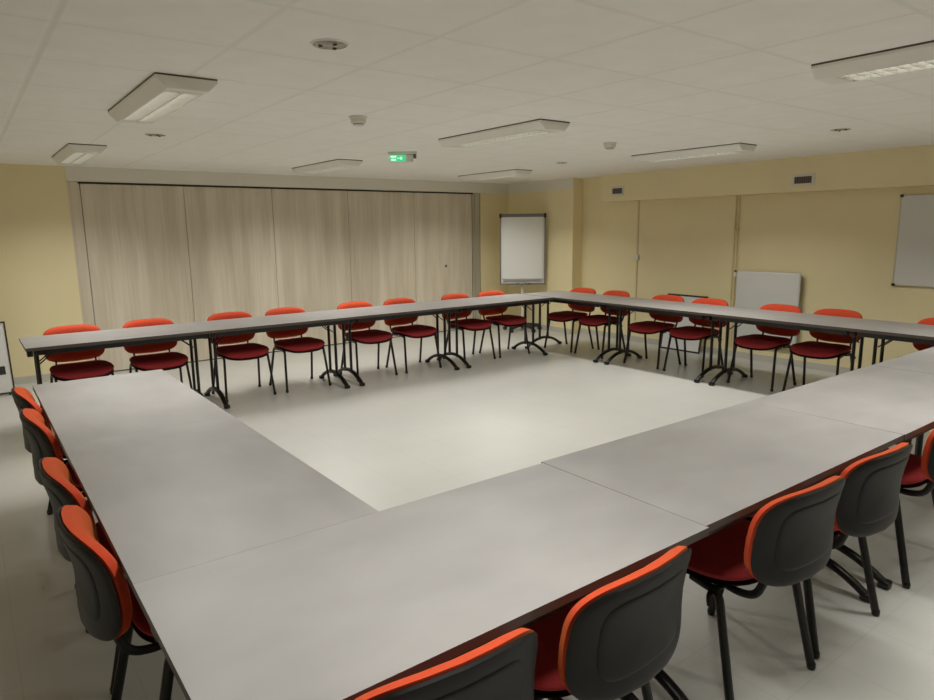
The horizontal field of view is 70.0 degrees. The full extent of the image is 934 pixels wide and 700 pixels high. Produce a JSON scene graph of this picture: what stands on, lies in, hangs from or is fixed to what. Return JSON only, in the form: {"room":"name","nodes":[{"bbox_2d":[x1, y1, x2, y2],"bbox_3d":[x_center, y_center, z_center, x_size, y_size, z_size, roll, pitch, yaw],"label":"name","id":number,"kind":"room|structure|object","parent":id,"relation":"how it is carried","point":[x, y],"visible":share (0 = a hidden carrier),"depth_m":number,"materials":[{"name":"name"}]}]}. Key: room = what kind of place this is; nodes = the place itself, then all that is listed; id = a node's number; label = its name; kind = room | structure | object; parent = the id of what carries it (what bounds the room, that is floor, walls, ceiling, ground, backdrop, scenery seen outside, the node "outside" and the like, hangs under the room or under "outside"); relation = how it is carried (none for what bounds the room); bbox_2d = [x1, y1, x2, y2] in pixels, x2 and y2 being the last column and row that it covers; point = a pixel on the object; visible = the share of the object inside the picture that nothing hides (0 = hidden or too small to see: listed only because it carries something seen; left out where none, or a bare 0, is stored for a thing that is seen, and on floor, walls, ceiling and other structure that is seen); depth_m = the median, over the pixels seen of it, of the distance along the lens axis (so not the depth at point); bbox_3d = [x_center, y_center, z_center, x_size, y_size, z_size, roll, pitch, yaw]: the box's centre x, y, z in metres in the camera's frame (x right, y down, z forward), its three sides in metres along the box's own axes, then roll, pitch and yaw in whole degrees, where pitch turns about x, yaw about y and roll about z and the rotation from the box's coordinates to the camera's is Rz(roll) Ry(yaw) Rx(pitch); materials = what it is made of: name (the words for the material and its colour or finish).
{"room":"meeting room","nodes":[
{"label":"meeting room","id":0,"kind":"room"},
{"bbox_2d":[0,163,507,377],"bbox_3d":[-3.054,-1.056,8.483,9.300,2.325,0.120,-8,13,-36],"label":"wall","id":1,"kind":"structure","parent":0,"point":[176,253],"depth_m":8.36,"materials":[{"name":"brown wood"}]},
{"bbox_2d":[14,373,53,384],"bbox_3d":[-5.525,0.428,6.763,2.976,0.075,0.012,-8,13,-36],"label":"baseboard","id":2,"kind":"structure","parent":1,"relation":"attached to","point":[45,377],"depth_m":7.30,"materials":[{"name":"beige"}]},
{"bbox_2d":[65,166,507,193],"bbox_3d":[-1.880,-2.295,9.162,6.314,0.157,0.130,-8,13,-36],"label":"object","id":3,"kind":"structure","parent":1,"relation":"attached to","point":[73,173],"depth_m":8.55,"materials":[{"name":"beige paint"}]},
{"bbox_2d":[0,0,933,183],"bbox_3d":[0.408,-1.550,4.134,10.040,0.120,11.600,-8,13,-36],"label":"ceiling","id":4,"kind":"structure","parent":0,"point":[642,76],"depth_m":3.29,"materials":[{"name":"tile"}]},
{"bbox_2d":[52,143,106,164],"bbox_3d":[-3.482,-1.744,5.965,0.280,0.064,1.200,-8,13,-36],"label":"ceiling light","id":5,"kind":"object","parent":4,"relation":"attached to","point":[71,153],"visible":1,"depth_m":5.67,"materials":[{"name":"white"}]},
{"bbox_2d":[144,133,166,136],"bbox_3d":[-2.325,-1.604,4.980,0.158,0.014,0.158,-8,13,-36],"label":"recessed light","id":6,"kind":"object","parent":4,"relation":"in","point":[147,134],"visible":1,"depth_m":4.94,"materials":[{"name":"white"}]},
{"bbox_2d":[108,72,217,124],"bbox_3d":[-1.675,-1.336,3.605,0.280,0.064,1.200,-8,13,-36],"label":"ceiling light","id":7,"kind":"object","parent":4,"relation":"attached to","point":[159,95],"visible":1,"depth_m":3.36,"materials":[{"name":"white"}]},
{"bbox_2d":[292,159,362,173],"bbox_3d":[-1.566,-2.023,7.383,0.280,0.064,1.200,-8,13,-36],"label":"ceiling light","id":8,"kind":"object","parent":4,"relation":"attached to","point":[337,164],"visible":1,"depth_m":7.17,"materials":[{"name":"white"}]},
{"bbox_2d":[310,38,348,49],"bbox_3d":[-0.538,-1.196,2.618,0.152,0.014,0.152,-8,13,-36],"label":"recessed light","id":9,"kind":"object","parent":4,"relation":"in","point":[322,43],"visible":1,"depth_m":2.59,"materials":[{"name":"white metal"}]},
{"bbox_2d":[349,115,366,126],"bbox_3d":[-0.703,-1.478,4.312,0.116,0.060,0.116,-8,13,-36],"label":"smoke detector","id":10,"kind":"object","parent":4,"relation":"attached to","point":[356,120],"visible":1,"depth_m":4.27,"materials":[{"name":"beige plastic"}]},
{"bbox_2d":[388,151,416,162],"bbox_3d":[-0.607,-1.821,6.297,0.270,0.095,0.070,-1,10,-3],"label":"exit light","id":11,"kind":"object","parent":4,"relation":"attached to","point":[394,157],"visible":1,"depth_m":6.27,"materials":[{"name":"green plastic"}]},
{"bbox_2d":[458,169,531,180],"bbox_3d":[0.349,-2.303,8.802,0.280,0.064,1.200,-8,13,-36],"label":"ceiling light","id":12,"kind":"object","parent":4,"relation":"attached to","point":[514,172],"visible":1,"depth_m":8.63,"materials":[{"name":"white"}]},
{"bbox_2d":[438,119,569,148],"bbox_3d":[0.241,-1.616,5.024,0.280,0.064,1.200,-8,13,-36],"label":"ceiling light","id":13,"kind":"object","parent":4,"relation":"attached to","point":[536,127],"visible":1,"depth_m":4.84,"materials":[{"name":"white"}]},
{"bbox_2d":[603,142,616,149],"bbox_3d":[1.242,-1.769,5.790,0.116,0.060,0.116,-8,13,-36],"label":"smoke detector","id":14,"kind":"object","parent":4,"relation":"attached to","point":[607,145],"visible":1,"depth_m":5.75,"materials":[{"name":"beige plastic"}]},
{"bbox_2d":[631,143,756,162],"bbox_3d":[2.156,-1.896,6.443,0.280,0.064,1.200,-8,13,-36],"label":"ceiling light","id":15,"kind":"object","parent":4,"relation":"attached to","point":[733,148],"visible":1,"depth_m":6.29,"materials":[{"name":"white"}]},
{"bbox_2d":[829,127,851,131],"bbox_3d":[2.865,-1.688,5.114,0.158,0.014,0.158,-8,13,-36],"label":"recessed light","id":16,"kind":"object","parent":4,"relation":"in","point":[844,128],"visible":1,"depth_m":5.08,"materials":[{"name":"white"}]},
{"bbox_2d":[811,40,933,84],"bbox_3d":[2.048,-1.209,2.664,0.280,0.064,1.200,-8,13,-36],"label":"ceiling light","id":17,"kind":"object","parent":4,"relation":"attached to","point":[918,56],"visible":1,"depth_m":2.89,"materials":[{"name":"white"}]},
{"bbox_2d":[0,325,933,699],"bbox_3d":[0.436,0.856,4.570,10.040,0.120,11.600,-8,13,-36],"label":"floor","id":18,"kind":"structure","parent":0,"point":[392,440],"depth_m":4.53,"materials":[{"name":"tile"}]},
{"bbox_2d":[0,321,14,394],"bbox_3d":[-4.878,0.120,6.566,0.645,0.752,0.098,-8,12,-34],"label":"notice board","id":19,"kind":"object","parent":18,"relation":"on","point":[6,374],"visible":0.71,"depth_m":6.71,"materials":[{"name":"white plastic"}]},
{"bbox_2d":[11,387,67,514],"bbox_3d":[-2.146,0.573,3.727,0.582,0.797,0.512,-9,13,-38],"label":"chair","id":20,"kind":"object","parent":18,"relation":"on","point":[23,399],"visible":0.19,"depth_m":3.46,"materials":[{"name":"black plastic"}]},
{"bbox_2d":[19,408,92,588],"bbox_3d":[-1.803,0.650,3.279,0.582,0.797,0.512,-9,13,-38],"label":"chair","id":21,"kind":"object","parent":18,"relation":"on","point":[43,443],"visible":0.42,"depth_m":2.96,"materials":[{"name":"black plastic"}]},
{"bbox_2d":[43,324,113,382],"bbox_3d":[-3.369,0.206,5.828,0.512,0.797,0.582,-9,13,-37],"label":"chair","id":22,"kind":"object","parent":18,"relation":"on","point":[93,368],"visible":0.64,"depth_m":5.82,"materials":[{"name":"fabric"}]},
{"bbox_2d":[37,457,126,694],"bbox_3d":[-1.267,0.771,2.579,0.582,0.797,0.512,-9,13,-38],"label":"chair","id":23,"kind":"object","parent":18,"relation":"on","point":[56,478],"visible":0.3,"depth_m":2.31,"materials":[{"name":"black plastic"}]},
{"bbox_2d":[56,505,173,699],"bbox_3d":[-0.929,0.847,2.138,0.582,0.797,0.512,-9,13,-38],"label":"chair","id":24,"kind":"object","parent":18,"relation":"on","point":[109,609],"visible":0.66,"depth_m":1.85,"materials":[{"name":"black plastic"}]},
{"bbox_2d":[19,322,212,431],"bbox_3d":[-3.029,0.225,5.859,1.400,0.740,0.700,-8,13,-36],"label":"folding table","id":25,"kind":"object","parent":18,"relation":"on","point":[45,345],"visible":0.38,"depth_m":5.66,"materials":[{"name":"laminate"}]},
{"bbox_2d":[32,369,231,491],"bbox_3d":[-1.815,0.623,3.589,0.700,0.740,1.400,-8,13,-36],"label":"folding table","id":26,"kind":"object","parent":18,"relation":"on","point":[80,410],"visible":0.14,"depth_m":3.39,"materials":[{"name":"grey laminate"}]},
{"bbox_2d":[123,318,192,388],"bbox_3d":[-2.873,0.133,6.195,0.512,0.797,0.582,-8,13,-36],"label":"chair","id":27,"kind":"object","parent":18,"relation":"on","point":[169,360],"visible":0.7,"depth_m":6.18,"materials":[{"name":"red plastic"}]},
{"bbox_2d":[63,416,377,591],"bbox_3d":[-0.972,0.813,2.488,0.700,0.740,1.400,-8,13,-36],"label":"folding table","id":28,"kind":"object","parent":18,"relation":"on","point":[166,500],"visible":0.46,"depth_m":2.23,"materials":[{"name":"grey laminate"}]},
{"bbox_2d":[207,312,276,401],"bbox_3d":[-2.263,0.044,6.647,0.512,0.797,0.582,-8,13,-36],"label":"chair","id":29,"kind":"object","parent":18,"relation":"on","point":[246,351],"visible":0.66,"depth_m":6.62,"materials":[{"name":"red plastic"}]},
{"bbox_2d":[191,311,353,408],"bbox_3d":[-1.912,0.062,6.687,1.400,0.740,0.700,-8,13,-36],"label":"folding table","id":30,"kind":"object","parent":18,"relation":"on","point":[248,325],"visible":0.96,"depth_m":6.47,"materials":[{"name":"grey laminate"}]},
{"bbox_2d":[265,307,331,392],"bbox_3d":[-1.790,-0.025,6.998,0.512,0.797,0.582,-9,13,-38],"label":"chair","id":31,"kind":"object","parent":18,"relation":"on","point":[301,344],"visible":0.78,"depth_m":6.97,"materials":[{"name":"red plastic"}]},
{"bbox_2d":[337,302,397,374],"bbox_3d":[-1.137,-0.120,7.481,0.512,0.797,0.582,-8,13,-35],"label":"chair","id":32,"kind":"object","parent":18,"relation":"on","point":[373,336],"visible":0.64,"depth_m":7.45,"materials":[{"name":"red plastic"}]},
{"bbox_2d":[326,301,463,385],"bbox_3d":[-0.795,-0.101,7.514,1.400,0.740,0.700,-8,13,-36],"label":"folding table","id":33,"kind":"object","parent":18,"relation":"on","point":[384,312],"visible":0.8,"depth_m":7.29,"materials":[{"name":"grey laminate"}]},
{"bbox_2d":[383,298,441,373],"bbox_3d":[-0.660,-0.190,7.835,0.512,0.797,0.582,-9,13,-37],"label":"chair","id":34,"kind":"object","parent":18,"relation":"on","point":[417,330],"visible":0.67,"depth_m":7.81,"materials":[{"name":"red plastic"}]},
{"bbox_2d":[133,463,708,699],"bbox_3d":[-0.060,0.915,1.868,1.400,0.740,0.700,-8,13,-36],"label":"folding table","id":35,"kind":"object","parent":18,"relation":"on","point":[353,608],"visible":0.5,"depth_m":1.65,"materials":[{"name":"grey laminate"}]},
{"bbox_2d":[355,628,537,699],"bbox_3d":[-0.157,0.944,1.556,0.512,0.797,0.582,-7,12,-33],"label":"chair","id":36,"kind":"object","parent":18,"relation":"on","point":[502,668],"visible":0.82,"depth_m":1.29,"materials":[{"name":"black plastic"}]},
{"bbox_2d":[441,293,495,359],"bbox_3d":[-0.002,-0.286,8.322,0.512,0.797,0.582,-9,13,-38],"label":"chair","id":37,"kind":"object","parent":18,"relation":"on","point":[471,324],"visible":0.59,"depth_m":8.29,"materials":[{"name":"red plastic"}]},
{"bbox_2d":[431,294,552,368],"bbox_3d":[0.323,-0.265,8.342,1.400,0.740,0.700,-8,13,-36],"label":"folding table","id":38,"kind":"object","parent":18,"relation":"on","point":[509,300],"visible":0.86,"depth_m":8.11,"materials":[{"name":"grey laminate"}]},
{"bbox_2d":[478,290,529,357],"bbox_3d":[0.460,-0.353,8.664,0.512,0.797,0.582,-8,13,-35],"label":"chair","id":39,"kind":"object","parent":18,"relation":"on","point":[508,320],"visible":0.72,"depth_m":8.64,"materials":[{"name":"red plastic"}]},
{"bbox_2d":[499,213,545,332],"bbox_3d":[0.864,-1.209,10.458,0.619,1.829,0.604,9,14,44],"label":"flip chart","id":40,"kind":"object","parent":18,"relation":"on","point":[522,236],"visible":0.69,"depth_m":10.36,"materials":[{"name":"white paper"}]},
{"bbox_2d":[506,280,541,280],"bbox_3d":[0.870,-1.087,10.441,0.600,0.006,0.016,0,10,3],"label":"tray","id":41,"kind":"object","parent":40,"relation":"on","point":[506,280],"depth_m":10.43,"materials":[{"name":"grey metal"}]},
{"bbox_2d":[544,288,595,352],"bbox_3d":[1.407,-0.420,8.970,0.582,0.797,0.512,-9,13,-38],"label":"chair","id":42,"kind":"object","parent":18,"relation":"on","point":[561,316],"visible":0.6,"depth_m":8.93,"materials":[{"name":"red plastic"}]},
{"bbox_2d":[525,291,633,362],"bbox_3d":[1.423,-0.333,8.649,0.700,0.740,1.400,-8,13,-36],"label":"folding table","id":43,"kind":"object","parent":18,"relation":"on","point":[576,298],"visible":0.73,"depth_m":8.33,"materials":[{"name":"grey laminate"}]},
{"bbox_2d":[574,290,629,358],"bbox_3d":[1.746,-0.343,8.526,0.582,0.797,0.512,-8,12,-34],"label":"chair","id":44,"kind":"object","parent":18,"relation":"on","point":[590,320],"visible":0.57,"depth_m":8.47,"materials":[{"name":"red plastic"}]},
{"bbox_2d":[526,546,691,699],"bbox_3d":[0.283,0.879,1.881,0.512,0.797,0.582,-9,13,-39],"label":"chair","id":45,"kind":"object","parent":18,"relation":"on","point":[610,644],"visible":0.81,"depth_m":1.60,"materials":[{"name":"black plastic"}]},
{"bbox_2d":[623,295,683,368],"bbox_3d":[2.232,-0.234,7.892,0.582,0.797,0.512,-9,13,-37],"label":"chair","id":46,"kind":"object","parent":18,"relation":"on","point":[644,327],"visible":0.66,"depth_m":7.85,"materials":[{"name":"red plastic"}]},
{"bbox_2d":[600,298,740,382],"bbox_3d":[2.266,-0.143,7.548,0.700,0.740,1.400,-8,13,-36],"label":"folding table","id":47,"kind":"object","parent":18,"relation":"on","point":[673,308],"visible":0.84,"depth_m":7.29,"materials":[{"name":"grey laminate"}]},
{"bbox_2d":[661,293,707,353],"bbox_3d":[2.827,-0.353,8.710,0.150,0.728,0.600,-8,13,-36],"label":"display board","id":48,"kind":"object","parent":18,"relation":"on","point":[691,346],"visible":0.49,"depth_m":8.69,"materials":[{"name":"white plastic"}]},
{"bbox_2d":[663,298,728,377],"bbox_3d":[2.575,-0.157,7.445,0.582,0.797,0.512,-9,13,-39],"label":"chair","id":49,"kind":"object","parent":18,"relation":"on","point":[691,333],"visible":0.62,"depth_m":7.40,"materials":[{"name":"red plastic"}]},
{"bbox_2d":[541,402,903,699],"bbox_3d":[1.053,0.750,2.704,1.400,0.740,0.700,-8,13,-36],"label":"folding table","id":50,"kind":"object","parent":18,"relation":"on","point":[715,470],"visible":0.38,"depth_m":2.51,"materials":[{"name":"grey laminate"}]},
{"bbox_2d":[727,304,801,391],"bbox_3d":[3.059,-0.048,6.812,0.582,0.797,0.512,-8,13,-35],"label":"chair","id":51,"kind":"object","parent":18,"relation":"on","point":[760,342],"visible":0.7,"depth_m":6.77,"materials":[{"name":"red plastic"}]},
{"bbox_2d":[686,476,845,699],"bbox_3d":[0.964,0.780,2.386,0.512,0.797,0.582,-7,12,-33],"label":"chair","id":52,"kind":"object","parent":18,"relation":"on","point":[788,541],"visible":0.91,"depth_m":2.15,"materials":[{"name":"black plastic"}]},
{"bbox_2d":[705,308,884,385],"bbox_3d":[3.110,0.047,6.447,0.700,0.740,1.400,-8,13,-36],"label":"folding table","id":53,"kind":"object","parent":18,"relation":"on","point":[771,318],"visible":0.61,"depth_m":6.26,"materials":[{"name":"grey laminate"}]},
{"bbox_2d":[720,443,912,658],"bbox_3d":[1.404,0.716,2.712,0.512,0.797,0.582,-8,12,-34],"label":"chair","id":54,"kind":"object","parent":18,"relation":"on","point":[868,504],"visible":0.62,"depth_m":2.42,"materials":[{"name":"black plastic"}]},
{"bbox_2d":[781,309,862,391],"bbox_3d":[3.407,0.031,6.359,0.582,0.797,0.512,-9,13,-38],"label":"chair","id":55,"kind":"object","parent":18,"relation":"on","point":[807,349],"visible":0.62,"depth_m":6.33,"materials":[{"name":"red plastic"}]},
{"bbox_2d":[748,365,933,589],"bbox_3d":[2.174,0.587,3.530,1.400,0.740,0.700,-8,13,-36],"label":"folding table","id":56,"kind":"object","parent":18,"relation":"on","point":[899,401],"visible":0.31,"depth_m":3.31,"materials":[{"name":"grey laminate"}]},
{"bbox_2d":[852,321,933,364],"bbox_3d":[3.953,0.237,5.345,0.700,0.740,1.400,-8,13,-36],"label":"folding table","id":57,"kind":"object","parent":18,"relation":"on","point":[891,331],"visible":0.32,"depth_m":5.54,"materials":[{"name":"grey laminate"}]},
{"bbox_2d":[874,347,933,455],"bbox_3d":[3.295,0.424,4.358,1.400,0.740,0.700,-8,13,-36],"label":"folding table","id":58,"kind":"object","parent":18,"relation":"on","point":[923,360],"visible":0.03,"depth_m":4.18,"materials":[{"name":"grey laminate"}]},
{"bbox_2d":[887,429,933,588],"bbox_3d":[2.049,0.622,3.189,0.512,0.797,0.582,-8,13,-36],"label":"chair","id":59,"kind":"object","parent":18,"relation":"on","point":[919,470],"visible":0.38,"depth_m":2.98,"materials":[{"name":"black plastic"}]},
{"bbox_2d":[899,318,933,356],"bbox_3d":[3.950,0.153,5.649,0.582,0.797,0.512,-8,13,-36],"label":"chair","id":60,"kind":"object","parent":18,"relation":"on","point":[928,321],"visible":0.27,"depth_m":5.84,"materials":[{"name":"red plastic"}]},
{"bbox_2d":[508,145,933,333],"bbox_3d":[4.068,-0.859,6.941,0.200,2.325,11.180,-8,13,-36],"label":"wall","id":61,"kind":"structure","parent":0,"point":[905,166],"depth_m":8.21,"materials":[{"name":"yellow paint"}]},
{"bbox_2d":[508,178,573,193],"bbox_3d":[1.121,-2.556,10.408,0.010,0.157,1.476,-8,13,-36],"label":"trim","id":62,"kind":"structure","parent":61,"relation":"attached to","point":[558,184],"depth_m":10.35,"materials":[{"name":"beige paint"}]},
{"bbox_2d":[527,322,570,333],"bbox_3d":[1.147,-0.382,10.800,0.012,0.075,1.480,-8,13,-36],"label":"baseboard","id":63,"kind":"structure","parent":61,"relation":"attached to","point":[544,327],"depth_m":10.47,"materials":[{"name":"beige"}]},
{"bbox_2d":[611,186,623,195],"bbox_3d":[2.074,-2.194,9.189,0.015,0.125,0.220,-8,13,-36],"label":"air vent","id":64,"kind":"object","parent":61,"relation":"in","point":[615,190],"visible":1,"depth_m":9.18,"materials":[{"name":"beige plastic"}]},
{"bbox_2d":[612,188,621,193],"bbox_3d":[2.070,-2.192,9.186,0.005,0.073,0.167,-8,13,-36],"label":"grille","id":65,"kind":"object","parent":64,"relation":"attached to","point":[614,190],"depth_m":9.19,"materials":[{"name":"brown"}]},
{"bbox_2d":[792,173,814,185],"bbox_3d":[3.618,-1.833,7.176,0.015,0.123,0.245,-8,13,-36],"label":"air vent","id":66,"kind":"object","parent":61,"relation":"in","point":[797,179],"visible":1,"depth_m":7.17,"materials":[{"name":"beige plastic"}]},
{"bbox_2d":[794,176,811,183],"bbox_3d":[3.613,-1.830,7.173,0.004,0.072,0.185,-8,13,-36],"label":"grille","id":67,"kind":"object","parent":66,"relation":"attached to","point":[797,179],"depth_m":7.17,"materials":[{"name":"brown"}]},
{"bbox_2d":[581,177,933,368],"bbox_3d":[4.196,-0.878,7.036,0.120,2.325,11.180,-8,13,-36],"label":"wall","id":68,"kind":"structure","parent":0,"point":[842,244],"depth_m":7.80,"materials":[{"name":"yellow paint"}]},
{"bbox_2d":[634,201,639,319],"bbox_3d":[2.365,-1.236,9.310,0.030,1.660,0.076,-8,13,-36],"label":"duct","id":69,"kind":"object","parent":68,"relation":"attached to","point":[636,257],"visible":1,"depth_m":9.28,"materials":[{"name":"beige"}]},
{"bbox_2d":[580,328,855,373],"bbox_3d":[4.638,0.345,6.569,0.012,0.075,9.580,-8,13,-36],"label":"baseboard","id":70,"kind":"structure","parent":68,"relation":"attached to","point":[809,365],"depth_m":8.06,"materials":[{"name":"beige"}]},
{"bbox_2d":[728,195,740,346],"bbox_3d":[3.262,-0.946,8.156,0.030,1.840,0.065,-8,13,-36],"label":"pipes","id":71,"kind":"object","parent":68,"relation":"attached to","point":[734,229],"visible":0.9,"depth_m":8.11,"materials":[{"name":"beige metal"}]},
{"bbox_2d":[733,270,801,344],"bbox_3d":[3.505,-0.503,7.845,0.085,0.835,0.824,-8,13,-36],"label":"whiteboard","id":72,"kind":"object","parent":68,"relation":"attached to","point":[754,289],"visible":0.67,"depth_m":7.79,"materials":[{"name":"white plastic"}]},
{"bbox_2d":[891,194,933,287],"bbox_3d":[4.861,-0.975,5.990,0.032,0.907,1.812,-8,13,-36],"label":"whiteboard","id":73,"kind":"object","parent":68,"relation":"attached to","point":[914,253],"visible":1,"depth_m":6.56,"materials":[{"name":"white plastic"}]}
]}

